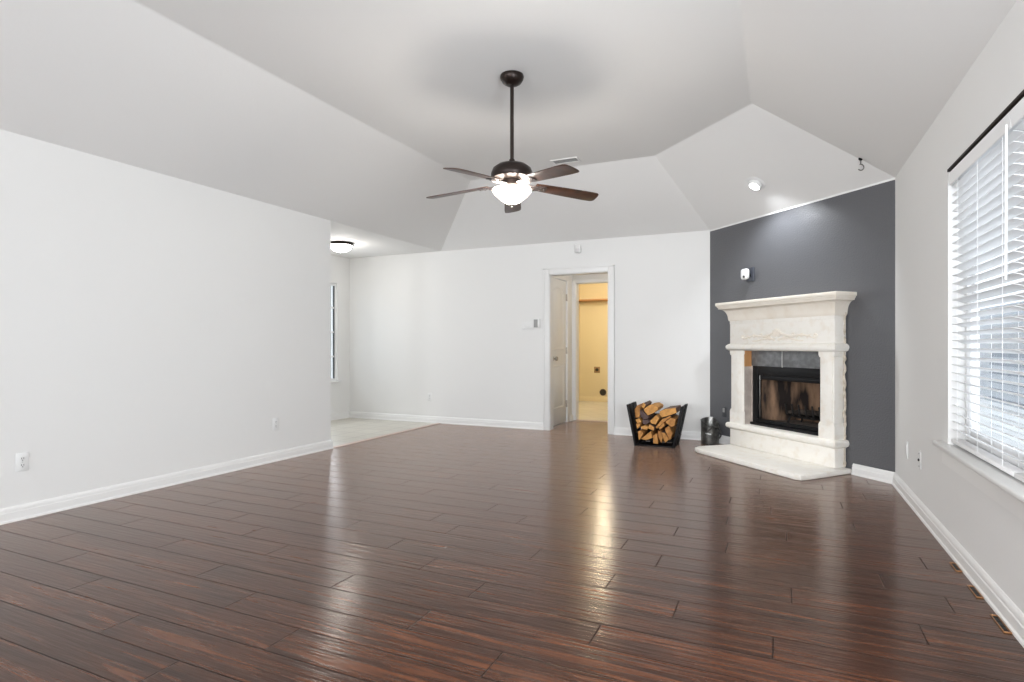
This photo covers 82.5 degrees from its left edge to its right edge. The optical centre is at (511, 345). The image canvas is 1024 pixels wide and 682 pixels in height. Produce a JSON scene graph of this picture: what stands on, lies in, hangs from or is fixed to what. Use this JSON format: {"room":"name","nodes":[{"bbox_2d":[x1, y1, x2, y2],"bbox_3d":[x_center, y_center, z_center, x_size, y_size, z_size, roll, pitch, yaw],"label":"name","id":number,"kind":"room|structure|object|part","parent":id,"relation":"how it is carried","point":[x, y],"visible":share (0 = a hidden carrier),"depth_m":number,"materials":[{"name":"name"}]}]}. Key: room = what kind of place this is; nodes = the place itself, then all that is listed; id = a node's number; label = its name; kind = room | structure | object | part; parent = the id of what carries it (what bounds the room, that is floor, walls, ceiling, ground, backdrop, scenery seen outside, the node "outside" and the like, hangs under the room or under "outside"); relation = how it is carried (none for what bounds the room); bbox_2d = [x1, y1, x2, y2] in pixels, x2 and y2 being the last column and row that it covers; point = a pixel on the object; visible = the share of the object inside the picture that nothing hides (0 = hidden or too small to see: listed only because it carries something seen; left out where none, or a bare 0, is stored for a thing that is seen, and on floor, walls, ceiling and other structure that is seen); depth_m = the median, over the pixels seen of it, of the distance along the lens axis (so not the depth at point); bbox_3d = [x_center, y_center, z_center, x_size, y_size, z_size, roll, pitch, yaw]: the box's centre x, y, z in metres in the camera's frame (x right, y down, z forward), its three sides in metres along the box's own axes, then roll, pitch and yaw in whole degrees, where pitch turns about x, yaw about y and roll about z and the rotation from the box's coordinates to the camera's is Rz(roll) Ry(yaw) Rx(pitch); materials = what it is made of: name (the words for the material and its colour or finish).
{"room":"living room","nodes":[
{"label":"living room","id":0,"kind":"room"},
{"bbox_2d":[0,129,330,508],"bbox_3d":[-4.162,-0.117,1.566,0.120,2.440,10.370,0,0,25],"label":"wall","id":1,"kind":"structure","parent":0,"point":[152,324],"depth_m":4.43,"materials":[{"name":"white paint"}]},
{"bbox_2d":[15,452,28,471],"bbox_3d":[-3.109,0.740,3.704,0.007,0.116,0.072,0,0,25],"label":"wall outlet","id":2,"kind":"object","parent":1,"relation":"attached to","point":[21,459],"visible":1,"depth_m":3.70,"materials":[{"name":"white plastic"}]},
{"bbox_2d":[0,440,333,524],"bbox_3d":[-4.093,1.056,1.543,0.026,0.094,10.386,0,0,25],"label":"baseboard","id":3,"kind":"structure","parent":1,"relation":"attached to","point":[61,503],"depth_m":4.40,"materials":[{"name":"white wood"}]},
{"bbox_2d":[273,418,278,429],"bbox_3d":[-2.253,0.749,5.566,0.007,0.116,0.072,0,0,25],"label":"wall outlet","id":4,"kind":"object","parent":1,"relation":"attached to","point":[275,420],"visible":1,"depth_m":5.57,"materials":[{"name":"white plastic"}]},
{"bbox_2d":[333,423,440,447],"bbox_3d":[-1.495,1.104,7.269,0.065,0.017,2.222,0,0,25],"label":"trim","id":5,"kind":"structure","parent":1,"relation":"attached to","point":[340,445],"depth_m":7.11,"materials":[{"name":"beige wood"}]},
{"bbox_2d":[331,255,349,413],"bbox_3d":[-3.346,-0.117,7.262,0.120,2.440,3.804,0,0,25],"label":"wall","id":6,"kind":"structure","parent":0,"point":[340,266],"depth_m":8.80,"materials":[{"name":"white paint"}]},
{"bbox_2d":[331,283,335,380],"bbox_3d":[-2.863,-0.200,8.293,0.047,1.449,0.978,0,0,25],"label":"window","id":7,"kind":"structure","parent":6,"relation":"in","point":[333,285],"depth_m":8.71,"materials":[{"name":"white plastic"}]},
{"bbox_2d":[331,411,349,420],"bbox_3d":[-3.279,1.056,7.231,0.026,0.094,3.804,0,0,25],"label":"baseboard","id":8,"kind":"structure","parent":6,"relation":"attached to","point":[342,415],"depth_m":8.76,"materials":[{"name":"white wood"}]},
{"bbox_2d":[331,418,433,445],"bbox_3d":[-2.569,1.133,6.916,1.621,0.060,3.824,0,0,25],"label":"floor","id":9,"kind":"structure","parent":0,"point":[346,430],"depth_m":7.85,"materials":[{"name":"ceramic"}]},
{"bbox_2d":[0,0,1016,258],"bbox_3d":[-2.039,-1.675,1.877,6.992,0.675,12.740,0,0,25],"label":"ceiling","id":10,"kind":"structure","parent":0,"point":[352,113],"depth_m":4.20,"materials":[{"name":"white paint"}]},
{"bbox_2d":[331,241,353,251],"bbox_3d":[-2.228,-1.277,7.605,0.316,0.120,0.316,0,0,25],"label":"flush light","id":11,"kind":"object","parent":10,"relation":"attached to","point":[338,246],"visible":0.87,"depth_m":7.50,"materials":[{"name":"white glass"}]},
{"bbox_2d":[426,70,598,212],"bbox_3d":[-0.038,-1.473,4.217,1.265,0.958,1.286,0,0,25],"label":"ceiling fan","id":12,"kind":"object","parent":10,"relation":"hanging from","point":[512,174],"visible":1,"depth_m":4.15,"materials":[{"name":"brown wood"}]},
{"bbox_3d":[-0.400,-1.139,4.352,0.493,0.065,0.137,0,0,19],"label":"blade","id":13,"kind":"part","parent":12,"relation":"part of","materials":[{"name":"brown wood"}]},
{"bbox_3d":[-0.252,-1.139,3.879,0.137,0.065,0.493,0,0,37],"label":"blade","id":14,"kind":"part","parent":12,"relation":"part of","materials":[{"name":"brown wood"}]},
{"bbox_3d":[0.000,-1.074,4.217,0.282,0.110,0.282,0,0,25],"label":"lamp shade","id":15,"kind":"part","parent":12,"relation":"part of","materials":[{"name":"white glass"}]},
{"bbox_3d":[0.005,-1.139,4.639,0.137,0.065,0.493,0,0,1],"label":"blade","id":16,"kind":"part","parent":12,"relation":"part of","materials":[{"name":"brown wood"}]},
{"bbox_3d":[0.243,-1.139,3.873,0.137,0.065,0.493,0,0,-35],"label":"blade","id":17,"kind":"part","parent":12,"relation":"part of","materials":[{"name":"brown wood"}]},
{"bbox_3d":[0.402,-1.139,4.343,0.493,0.065,0.137,0,0,-17],"label":"blade","id":18,"kind":"part","parent":12,"relation":"part of","materials":[{"name":"brown wood"}]},
{"bbox_2d":[550,157,580,164],"bbox_3d":[0.565,-1.947,6.151,0.300,0.010,0.150,0,0,25],"label":"ceiling vent","id":19,"kind":"object","parent":10,"relation":"in","point":[571,159],"visible":1,"depth_m":6.15,"materials":[{"name":"white metal"}]},
{"bbox_2d":[746,177,765,189],"bbox_3d":[2.331,-1.544,5.575,0.158,0.110,0.184,0,0,-24],"label":"recessed light","id":20,"kind":"object","parent":10,"relation":"in","point":[755,183],"visible":1,"depth_m":5.54,"materials":[{"name":"white plastic"}]},
{"bbox_2d":[858,158,863,170],"bbox_3d":[2.775,-1.443,4.639,0.043,0.108,0.033,0,0,-31],"label":"ceiling hook","id":21,"kind":"object","parent":10,"relation":"hanging from","point":[859,159],"visible":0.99,"depth_m":4.63,"materials":[{"name":"black metal"}]},
{"bbox_2d":[0,401,1023,681],"bbox_3d":[-0.411,1.132,3.325,5.229,0.062,16.700,0,0,25],"label":"floor","id":22,"kind":"structure","parent":0,"point":[572,551],"depth_m":2.79,"materials":[{"name":"brown wood"}]},
{"bbox_2d":[626,402,687,448],"bbox_3d":[1.613,0.875,6.470,0.606,0.455,0.375,0,0,25],"label":"rack","id":23,"kind":"object","parent":22,"relation":"on","point":[675,440],"visible":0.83,"depth_m":6.42,"materials":[{"name":"black metal"}]},
{"bbox_2d":[638,429,649,439],"bbox_3d":[1.476,0.981,6.530,0.061,0.103,0.345,0,0,25],"label":"log","id":24,"kind":"object","parent":23,"relation":"in","point":[641,433],"visible":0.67,"depth_m":6.40,"materials":[{"name":"brown wood"}]},
{"bbox_2d":[636,422,643,428],"bbox_3d":[1.447,0.881,6.525,0.042,0.062,0.345,0,0,25],"label":"log","id":25,"kind":"object","parent":24,"relation":"on","point":[640,424],"visible":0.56,"depth_m":6.38,"materials":[{"name":"brown wood"}]},
{"bbox_2d":[636,417,643,422],"bbox_3d":[1.456,0.824,6.539,0.068,0.049,0.345,0,0,25],"label":"log","id":26,"kind":"object","parent":25,"relation":"on","point":[640,419],"visible":0.59,"depth_m":6.39,"materials":[{"name":"brown wood"}]},
{"bbox_2d":[635,403,642,417],"bbox_3d":[1.444,0.723,6.548,0.057,0.135,0.345,0,0,25],"label":"log","id":27,"kind":"object","parent":26,"relation":"on","point":[639,407],"visible":0.63,"depth_m":6.39,"materials":[{"name":"brown wood"}]},
{"bbox_2d":[641,429,657,439],"bbox_3d":[1.536,0.979,6.500,0.124,0.102,0.345,0,0,25],"label":"log","id":28,"kind":"object","parent":23,"relation":"in","point":[650,434],"visible":0.83,"depth_m":6.34,"materials":[{"name":"brown wood"}]},
{"bbox_2d":[641,422,650,429],"bbox_3d":[1.509,0.892,6.502,0.081,0.046,0.345,0,0,25],"label":"log","id":29,"kind":"object","parent":28,"relation":"on","point":[646,426],"visible":0.67,"depth_m":6.36,"materials":[{"name":"brown wood"}]},
{"bbox_2d":[643,416,654,424],"bbox_3d":[1.531,0.834,6.500,0.078,0.057,0.345,0,0,25],"label":"log","id":30,"kind":"object","parent":29,"relation":"on","point":[645,421],"visible":0.74,"depth_m":6.36,"materials":[{"name":"brown wood"}]},
{"bbox_2d":[640,408,654,418],"bbox_3d":[1.512,0.755,6.507,0.101,0.098,0.345,0,0,25],"label":"log","id":31,"kind":"object","parent":30,"relation":"on","point":[643,414],"visible":0.71,"depth_m":6.36,"materials":[{"name":"brown wood"}]},
{"bbox_2d":[644,402,662,414],"bbox_3d":[1.575,0.700,6.475,0.149,0.114,0.345,0,0,25],"label":"log","id":32,"kind":"object","parent":31,"relation":"on","point":[654,407],"visible":1,"depth_m":6.33,"materials":[{"name":"brown wood"}]},
{"bbox_2d":[642,400,651,407],"bbox_3d":[1.504,0.655,6.508,0.048,0.063,0.345,0,0,25],"label":"log","id":33,"kind":"object","parent":32,"relation":"on","point":[645,404],"visible":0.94,"depth_m":6.43,"materials":[{"name":"brown wood"}]},
{"bbox_2d":[648,423,658,430],"bbox_3d":[1.576,0.886,6.465,0.071,0.069,0.345,0,0,25],"label":"log","id":34,"kind":"object","parent":28,"relation":"on","point":[651,426],"visible":0.63,"depth_m":6.32,"materials":[{"name":"brown wood"}]},
{"bbox_2d":[650,413,662,423],"bbox_3d":[1.616,0.804,6.460,0.101,0.098,0.345,0,0,25],"label":"log","id":35,"kind":"object","parent":34,"relation":"on","point":[657,418],"visible":0.79,"depth_m":6.31,"materials":[{"name":"brown wood"}]},
{"bbox_3d":[1.615,1.082,6.485,0.390,0.038,0.335,0,0,25],"label":"frame","id":36,"kind":"part","parent":23,"relation":"part of","materials":[{"name":"black metal"}]},
{"bbox_2d":[653,432,660,443],"bbox_3d":[1.625,1.006,6.466,0.052,0.110,0.345,0,0,25],"label":"log","id":37,"kind":"object","parent":23,"relation":"in","point":[656,440],"visible":0.49,"depth_m":6.31,"materials":[{"name":"brown wood"}]},
{"bbox_3d":[1.685,0.928,6.638,0.380,0.310,0.006,0,0,25],"label":"panel","id":38,"kind":"part","parent":23,"relation":"part of","materials":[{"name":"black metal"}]},
{"bbox_2d":[658,427,665,442],"bbox_3d":[1.669,0.985,6.445,0.054,0.130,0.345,0,0,25],"label":"log","id":39,"kind":"object","parent":23,"relation":"in","point":[660,436],"visible":0.6,"depth_m":6.29,"materials":[{"name":"brown wood"}]},
{"bbox_2d":[662,430,668,442],"bbox_3d":[1.716,0.988,6.416,0.079,0.113,0.345,0,0,25],"label":"log","id":40,"kind":"object","parent":23,"relation":"in","point":[665,437],"visible":0.49,"depth_m":6.26,"materials":[{"name":"brown wood"}]},
{"bbox_2d":[665,425,675,439],"bbox_3d":[1.743,0.934,6.387,0.079,0.154,0.345,0,0,25],"label":"log","id":41,"kind":"object","parent":23,"relation":"in","point":[670,431],"visible":0.77,"depth_m":6.24,"materials":[{"name":"brown wood"}]},
{"bbox_2d":[666,415,678,426],"bbox_3d":[1.762,0.821,6.382,0.107,0.097,0.345,0,0,25],"label":"log","id":42,"kind":"object","parent":41,"relation":"on","point":[672,421],"visible":0.85,"depth_m":6.23,"materials":[{"name":"brown wood"}]},
{"bbox_2d":[656,413,675,427],"bbox_3d":[1.697,0.825,6.421,0.168,0.144,0.345,0,0,25],"label":"log","id":43,"kind":"object","parent":42,"relation":"on","point":[663,420],"visible":0.76,"depth_m":6.27,"materials":[{"name":"brown wood"}]},
{"bbox_2d":[660,405,680,417],"bbox_3d":[1.742,0.719,6.400,0.180,0.112,0.345,0,0,25],"label":"log","id":44,"kind":"object","parent":43,"relation":"on","point":[670,410],"visible":0.94,"depth_m":6.26,"materials":[{"name":"brown wood"}]},
{"bbox_2d":[700,417,721,444],"bbox_3d":[2.236,0.956,6.542,0.206,0.293,0.239,0,0,-40],"label":"bucket","id":45,"kind":"object","parent":22,"relation":"on","point":[710,426],"visible":0.99,"depth_m":6.49,"materials":[{"name":"metal"}]},
{"bbox_3d":[2.253,0.961,6.454,0.152,0.151,0.062,0,0,-12],"label":"carry handle","id":46,"kind":"part","parent":45,"relation":"part of","materials":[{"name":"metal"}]},
{"bbox_2d":[695,291,856,480],"bbox_3d":[2.584,0.323,5.639,1.081,1.560,1.553,0,0,-20],"label":"fireplace","id":47,"kind":"object","parent":22,"relation":"on","point":[789,350],"depth_m":5.55,"materials":[{"name":"stone"}]},
{"bbox_3d":[2.433,0.435,6.178,0.131,0.768,0.211,0,0,-20],"label":"leg","id":48,"kind":"part","parent":47,"relation":"part of","materials":[{"name":"stone"}]},
{"bbox_3d":[2.376,0.388,6.158,0.014,0.630,0.159,0,0,-20],"label":"leg panel","id":49,"kind":"part","parent":47,"relation":"part of","materials":[{"name":"stone"}]},
{"bbox_3d":[2.671,0.514,5.647,0.080,0.606,0.937,0,0,-20],"label":"firebox frame","id":50,"kind":"part","parent":47,"relation":"part of","materials":[{"name":"black metal"}]},
{"bbox_2d":[715,291,856,305],"bbox_3d":[2.568,-0.440,5.643,0.237,0.034,1.525,0,0,-20],"label":"mantel shelf","id":51,"kind":"object","parent":47,"relation":"attached to","point":[833,294],"depth_m":5.31,"materials":[{"name":"stone"}]},
{"bbox_3d":[2.573,-0.341,5.644,0.228,0.164,1.507,0,0,-20],"label":"crown moulding","id":52,"kind":"part","parent":47,"relation":"part of","materials":[{"name":"stone"}]},
{"bbox_3d":[2.603,0.853,5.655,0.163,0.073,1.377,0,0,-20],"label":"moulding","id":53,"kind":"part","parent":47,"relation":"part of","materials":[{"name":"stone"}]},
{"bbox_3d":[2.603,0.016,5.655,0.163,0.074,1.377,0,0,-20],"label":"architrave","id":54,"kind":"part","parent":47,"relation":"part of","materials":[{"name":"stone"}]},
{"bbox_3d":[2.677,0.769,5.652,0.066,0.043,0.770,0,0,-20],"label":"sill rail","id":55,"kind":"part","parent":47,"relation":"part of","materials":[{"name":"black ceramic"}]},
{"bbox_2d":[785,409,818,415],"bbox_3d":[2.888,0.661,5.654,0.053,0.074,0.504,0,0,-29],"label":"log","id":56,"kind":"object","parent":47,"relation":"on","point":[809,412],"visible":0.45,"depth_m":5.69,"materials":[{"name":"brown wood"}]},
{"bbox_3d":[2.896,0.673,5.629,0.289,0.206,0.482,0,0,-20],"label":"fire grate","id":57,"kind":"part","parent":47,"relation":"part of","materials":[{"name":"black metal"}]},
{"bbox_3d":[2.752,0.388,5.101,0.014,0.630,0.115,0,0,-20],"label":"leg panel","id":58,"kind":"part","parent":47,"relation":"part of","materials":[{"name":"stone"}]},
{"bbox_3d":[2.809,0.435,5.121,0.131,0.768,0.167,0,0,-20],"label":"leg","id":59,"kind":"part","parent":47,"relation":"part of","materials":[{"name":"stone"}]},
{"bbox_2d":[949,562,961,571],"bbox_3d":[2.205,1.100,2.899,0.026,0.005,0.124,0,0,25],"label":"floor vent","id":60,"kind":"object","parent":22,"relation":"in","point":[954,565],"visible":1,"depth_m":2.90,"materials":[{"name":"gold metal"}]},
{"bbox_2d":[967,585,983,598],"bbox_3d":[2.071,1.100,2.608,0.026,0.005,0.140,0,0,25],"label":"floor vent","id":61,"kind":"object","parent":22,"relation":"in","point":[973,589],"visible":1,"depth_m":2.60,"materials":[{"name":"gold metal"}]},
{"bbox_2d":[990,614,1011,633],"bbox_3d":[1.933,1.100,2.309,0.026,0.005,0.164,0,0,25],"label":"floor vent","id":62,"kind":"object","parent":22,"relation":"in","point":[996,618],"visible":1,"depth_m":2.31,"materials":[{"name":"gold metal"}]},
{"bbox_2d":[350,230,709,431],"bbox_3d":[-0.130,-0.117,7.944,5.394,2.440,0.120,0,0,25],"label":"wall","id":63,"kind":"structure","parent":0,"point":[447,325],"depth_m":7.85,"materials":[{"name":"white paint"}]},
{"bbox_2d":[428,393,431,400],"bbox_3d":[-1.177,0.737,8.354,0.072,0.116,0.007,0,0,25],"label":"wall outlet","id":64,"kind":"object","parent":63,"relation":"attached to","point":[429,394],"visible":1,"depth_m":8.35,"materials":[{"name":"white plastic"}]},
{"bbox_2d":[350,411,542,429],"bbox_3d":[-1.045,1.056,8.284,3.207,0.094,0.026,0,0,25],"label":"baseboard","id":65,"kind":"structure","parent":63,"relation":"attached to","point":[366,415],"depth_m":8.20,"materials":[{"name":"white wood"}]},
{"bbox_2d":[522,321,532,329],"bbox_3d":[0.205,-0.259,7.715,0.164,0.116,0.013,0,0,25],"label":"thermostat","id":66,"kind":"object","parent":63,"relation":"attached to","point":[525,325],"visible":1,"depth_m":7.71,"materials":[{"name":"white plastic"}]},
{"bbox_2d":[534,319,539,327],"bbox_3d":[0.329,-0.289,7.649,0.084,0.120,0.031,0,0,25],"label":"light switch","id":67,"kind":"object","parent":63,"relation":"attached to","point":[536,321],"visible":1,"depth_m":7.63,"materials":[{"name":"white plastic"}]},
{"bbox_2d":[575,244,580,252],"bbox_3d":[0.835,-1.229,7.406,0.080,0.110,0.049,0,0,25],"label":"sensor","id":68,"kind":"object","parent":63,"relation":"attached to","point":[577,246],"visible":1,"depth_m":7.38,"materials":[{"name":"white plastic"}]},
{"bbox_2d":[543,265,613,434],"bbox_3d":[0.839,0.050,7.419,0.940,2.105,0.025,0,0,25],"label":"trim","id":69,"kind":"structure","parent":63,"relation":"attached to","point":[599,268],"depth_m":7.38,"materials":[{"name":"white wood"}]},
{"bbox_2d":[614,427,700,439],"bbox_3d":[1.776,1.056,6.988,1.123,0.094,0.026,0,0,25],"label":"baseboard","id":70,"kind":"structure","parent":63,"relation":"attached to","point":[689,435],"depth_m":6.88,"materials":[{"name":"white wood"}]},
{"bbox_2d":[553,275,572,421],"bbox_3d":[0.634,-0.117,8.207,0.120,2.440,0.996,0,0,25],"label":"wall","id":71,"kind":"structure","parent":0,"point":[570,276],"depth_m":8.55,"materials":[{"name":"white paint"}]},
{"bbox_2d":[553,278,566,425],"bbox_3d":[0.656,0.086,8.070,0.113,2.010,0.703,0,0,25],"label":"door","id":72,"kind":"structure","parent":71,"relation":"in","point":[559,286],"depth_m":8.11,"materials":[{"name":"white wood"}]},
{"bbox_3d":[0.638,0.568,8.068,0.009,0.590,0.465,0,0,25],"label":"panel","id":73,"kind":"part","parent":72,"relation":"part of","materials":[{"name":"white wood"}]},
{"bbox_3d":[0.638,-0.372,8.068,0.009,0.870,0.465,0,0,25],"label":"panel","id":74,"kind":"part","parent":72,"relation":"part of","materials":[{"name":"white wood"}]},
{"bbox_2d":[553,275,568,421],"bbox_3d":[0.657,0.048,8.092,0.018,2.110,0.805,0,0,25],"label":"trim","id":75,"kind":"structure","parent":71,"relation":"attached to","point":[566,278],"depth_m":8.38,"materials":[{"name":"white wood"}]},
{"bbox_2d":[579,284,579,395],"bbox_3d":[0.727,-0.117,10.396,0.080,2.440,2.820,0,0,25],"label":"wall","id":76,"kind":"structure","parent":0,"point":[579,284],"depth_m":11.65,"materials":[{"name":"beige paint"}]},
{"bbox_2d":[573,273,607,279],"bbox_3d":[1.335,-0.117,8.499,2.770,2.440,0.120,0,0,25],"label":"wall","id":77,"kind":"structure","parent":0,"point":[605,275],"depth_m":8.52,"materials":[{"name":"white paint"}]},
{"bbox_2d":[572,278,607,419],"bbox_3d":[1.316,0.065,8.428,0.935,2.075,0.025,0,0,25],"label":"trim","id":78,"kind":"structure","parent":77,"relation":"attached to","point":[574,282],"depth_m":8.60,"materials":[{"name":"white wood"}]},
{"bbox_2d":[577,419,607,421],"bbox_3d":[1.332,1.104,8.462,0.845,0.018,0.060,0,0,25],"label":"trim","id":79,"kind":"structure","parent":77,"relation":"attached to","point":[577,419],"depth_m":8.52,"materials":[{"name":"beige wood"}]},
{"bbox_2d":[580,283,607,396],"bbox_3d":[2.558,-0.117,11.161,2.770,2.440,0.100,0,0,25],"label":"wall","id":80,"kind":"structure","parent":0,"point":[593,318],"depth_m":11.54,"materials":[{"name":"beige paint"}]},
{"bbox_2d":[579,299,607,305],"bbox_3d":[2.462,-0.846,10.974,2.580,0.097,0.319,0,0,25],"label":"wall shelf","id":81,"kind":"object","parent":80,"relation":"attached to","point":[583,302],"visible":0.3,"depth_m":11.46,"materials":[{"name":"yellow wood"}]},
{"bbox_2d":[579,396,607,401],"bbox_3d":[2.523,1.056,11.108,2.590,0.094,0.026,0,0,25],"label":"baseboard","id":82,"kind":"structure","parent":80,"relation":"attached to","point":[581,398],"depth_m":11.53,"materials":[{"name":"beige paint"}]},
{"bbox_2d":[594,367,599,372],"bbox_3d":[1.674,0.478,11.500,0.120,0.120,0.021,0,0,25],"label":"dryer outlet","id":83,"kind":"object","parent":80,"relation":"attached to","point":[596,369],"visible":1,"depth_m":11.49,"materials":[{"name":"brown plastic"}]},
{"bbox_2d":[600,389,605,395],"bbox_3d":[1.785,0.918,11.454,0.132,0.132,0.010,0,0,25],"label":"air vent","id":84,"kind":"object","parent":80,"relation":"in","point":[602,391],"visible":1,"depth_m":11.45,"materials":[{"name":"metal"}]},
{"bbox_2d":[710,180,894,471],"bbox_3d":[2.720,-0.117,5.720,0.100,2.440,2.251,0,0,-20],"label":"wall","id":85,"kind":"structure","parent":0,"point":[844,242],"depth_m":5.07,"materials":[{"name":"grey paint"}]},
{"bbox_2d":[722,407,725,416],"bbox_3d":[2.371,0.743,6.530,0.011,0.114,0.070,0,0,-20],"label":"wall outlet","id":86,"kind":"object","parent":85,"relation":"attached to","point":[723,408],"visible":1,"depth_m":6.52,"materials":[{"name":"grey plastic"}]},
{"bbox_2d":[719,435,729,444],"bbox_3d":[2.362,1.056,6.538,0.026,0.094,0.470,0,0,-20],"label":"baseboard","id":87,"kind":"structure","parent":85,"relation":"attached to","point":[725,440],"depth_m":6.50,"materials":[{"name":"white"}]},
{"bbox_2d":[741,267,754,281],"bbox_3d":[2.465,-0.747,6.123,0.107,0.150,0.110,0,0,-20],"label":"security camera","id":88,"kind":"object","parent":85,"relation":"attached to","point":[748,274],"visible":1,"depth_m":6.10,"materials":[{"name":"white plastic"}]},
{"bbox_3d":[2.510,-0.747,6.139,0.013,0.150,0.110,0,0,-20],"label":"mount plate","id":89,"kind":"part","parent":88,"relation":"part of","materials":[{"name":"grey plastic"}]},
{"bbox_2d":[710,178,894,230],"bbox_3d":[2.672,-1.329,5.703,0.002,0.016,2.251,0,0,-20],"label":"trim","id":90,"kind":"structure","parent":85,"relation":"attached to","point":[891,179],"depth_m":5.41,"materials":[{"name":"white paint"}]},
{"bbox_2d":[851,463,894,483],"bbox_3d":[2.975,1.056,4.815,0.026,0.094,0.376,0,0,-20],"label":"baseboard","id":91,"kind":"structure","parent":85,"relation":"attached to","point":[872,473],"depth_m":4.81,"materials":[{"name":"white wood"}]},
{"bbox_2d":[895,0,1023,612],"bbox_3d":[0.840,-0.117,-0.335,0.140,2.440,11.092,0,0,25],"label":"wall","id":92,"kind":"structure","parent":0,"point":[989,532],"depth_m":3.27,"materials":[{"name":"white paint"}]},
{"bbox_2d":[905,441,907,458],"bbox_3d":[2.840,0.751,4.198,0.009,0.120,0.072,0,0,25],"label":"wall plate","id":93,"kind":"object","parent":92,"relation":"attached to","point":[906,442],"visible":1,"depth_m":4.18,"materials":[{"name":"white plastic"}]},
{"bbox_2d":[918,450,920,469],"bbox_3d":[2.659,0.747,3.811,0.014,0.120,0.072,0,0,25],"label":"plate","id":94,"kind":"object","parent":92,"relation":"attached to","point":[919,451],"visible":1,"depth_m":3.80,"materials":[{"name":"white plastic"}]},
{"bbox_2d":[892,473,1023,647],"bbox_3d":[0.743,1.056,-0.346,0.026,0.094,10.992,0,0,25],"label":"baseboard","id":95,"kind":"structure","parent":92,"relation":"attached to","point":[1001,604],"depth_m":2.76,"materials":[{"name":"white wood"}]},
{"bbox_2d":[932,441,1023,502],"bbox_3d":[2.023,0.550,2.306,0.185,0.026,2.120,0,0,25],"label":"windowsill","id":96,"kind":"structure","parent":92,"relation":"attached to","point":[1001,479],"depth_m":2.53,"materials":[{"name":"white wood"}]},
{"bbox_2d":[942,451,1023,520],"bbox_3d":[1.973,0.607,2.329,0.026,0.088,2.020,0,0,25],"label":"trim","id":97,"kind":"structure","parent":92,"relation":"attached to","point":[1000,496],"depth_m":2.54,"materials":[{"name":"white wood"}]},
{"bbox_2d":[947,89,1023,171],"bbox_3d":[1.998,-0.953,2.321,0.034,0.014,1.886,0,0,25],"label":"curtain rod","id":98,"kind":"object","parent":92,"relation":"attached to","point":[1020,96],"depth_m":2.56,"materials":[{"name":"black metal"}]},
{"bbox_2d":[965,130,1023,469],"bbox_3d":[2.278,-0.212,2.723,0.050,1.470,0.921,0,0,25],"label":"window","id":99,"kind":"structure","parent":92,"relation":"in","point":[1009,450],"depth_m":3.08,"materials":[{"name":"white plastic"}]},
{"bbox_2d":[949,111,1023,476],"bbox_3d":[2.201,-0.207,2.737,0.080,1.461,0.927,0,0,25],"label":"blind","id":100,"kind":"object","parent":99,"relation":"attached to","point":[987,201],"visible":0.96,"depth_m":2.66,"materials":[{"name":"white plastic"}]},
{"bbox_3d":[2.355,-0.196,3.043,0.055,1.403,0.002,0,0,25],"label":"ladder cord","id":101,"kind":"part","parent":100,"relation":"part of","materials":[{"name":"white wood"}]},
{"bbox_3d":[2.212,-0.196,2.732,0.055,1.403,0.002,0,0,25],"label":"ladder cord","id":102,"kind":"part","parent":100,"relation":"part of","materials":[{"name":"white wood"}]},
{"bbox_3d":[2.212,0.513,2.733,0.052,0.022,0.919,0,0,25],"label":"rail","id":103,"kind":"part","parent":100,"relation":"part of","materials":[{"name":"white plastic"}]},
{"bbox_3d":[2.070,-0.196,2.422,0.055,1.403,0.002,0,0,25],"label":"ladder cord","id":104,"kind":"part","parent":100,"relation":"part of","materials":[{"name":"white fabric"}]},
{"bbox_3d":[2.269,0.108,2.727,0.018,0.750,0.841,0,0,25],"label":"frame","id":105,"kind":"part","parent":99,"relation":"part of","materials":[{"name":"white plastic"}]},
{"bbox_3d":[2.285,-0.572,2.720,0.018,0.670,0.841,0,0,25],"label":"frame","id":106,"kind":"part","parent":99,"relation":"part of","materials":[{"name":"white plastic"}]},
{"bbox_2d":[1010,97,1023,481],"bbox_3d":[1.818,-0.207,1.887,0.065,1.461,0.927,0,0,25],"label":"blind","id":107,"kind":"object","parent":99,"relation":"attached to","point":[1017,112],"visible":1,"depth_m":2.27,"materials":[{"name":"white plastic"}]},
{"bbox_3d":[1.822,0.513,1.885,0.052,0.022,0.919,0,0,25],"label":"rail","id":108,"kind":"part","parent":107,"relation":"part of","materials":[{"name":"white plastic"}]},
{"label":"outside","id":109,"kind":"structure","parent":0,"visible":0},
{"bbox_2d":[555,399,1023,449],"bbox_3d":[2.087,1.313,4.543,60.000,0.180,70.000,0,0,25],"label":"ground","id":110,"kind":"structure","parent":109,"point":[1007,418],"depth_m":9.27,"materials":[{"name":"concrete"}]},
{"bbox_2d":[980,301,1023,409],"bbox_3d":[11.586,0.188,15.036,0.100,2.070,53.000,0,0,25],"label":"wall","id":111,"kind":"structure","parent":110,"relation":"on","point":[1012,388],"depth_m":12.07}
]}

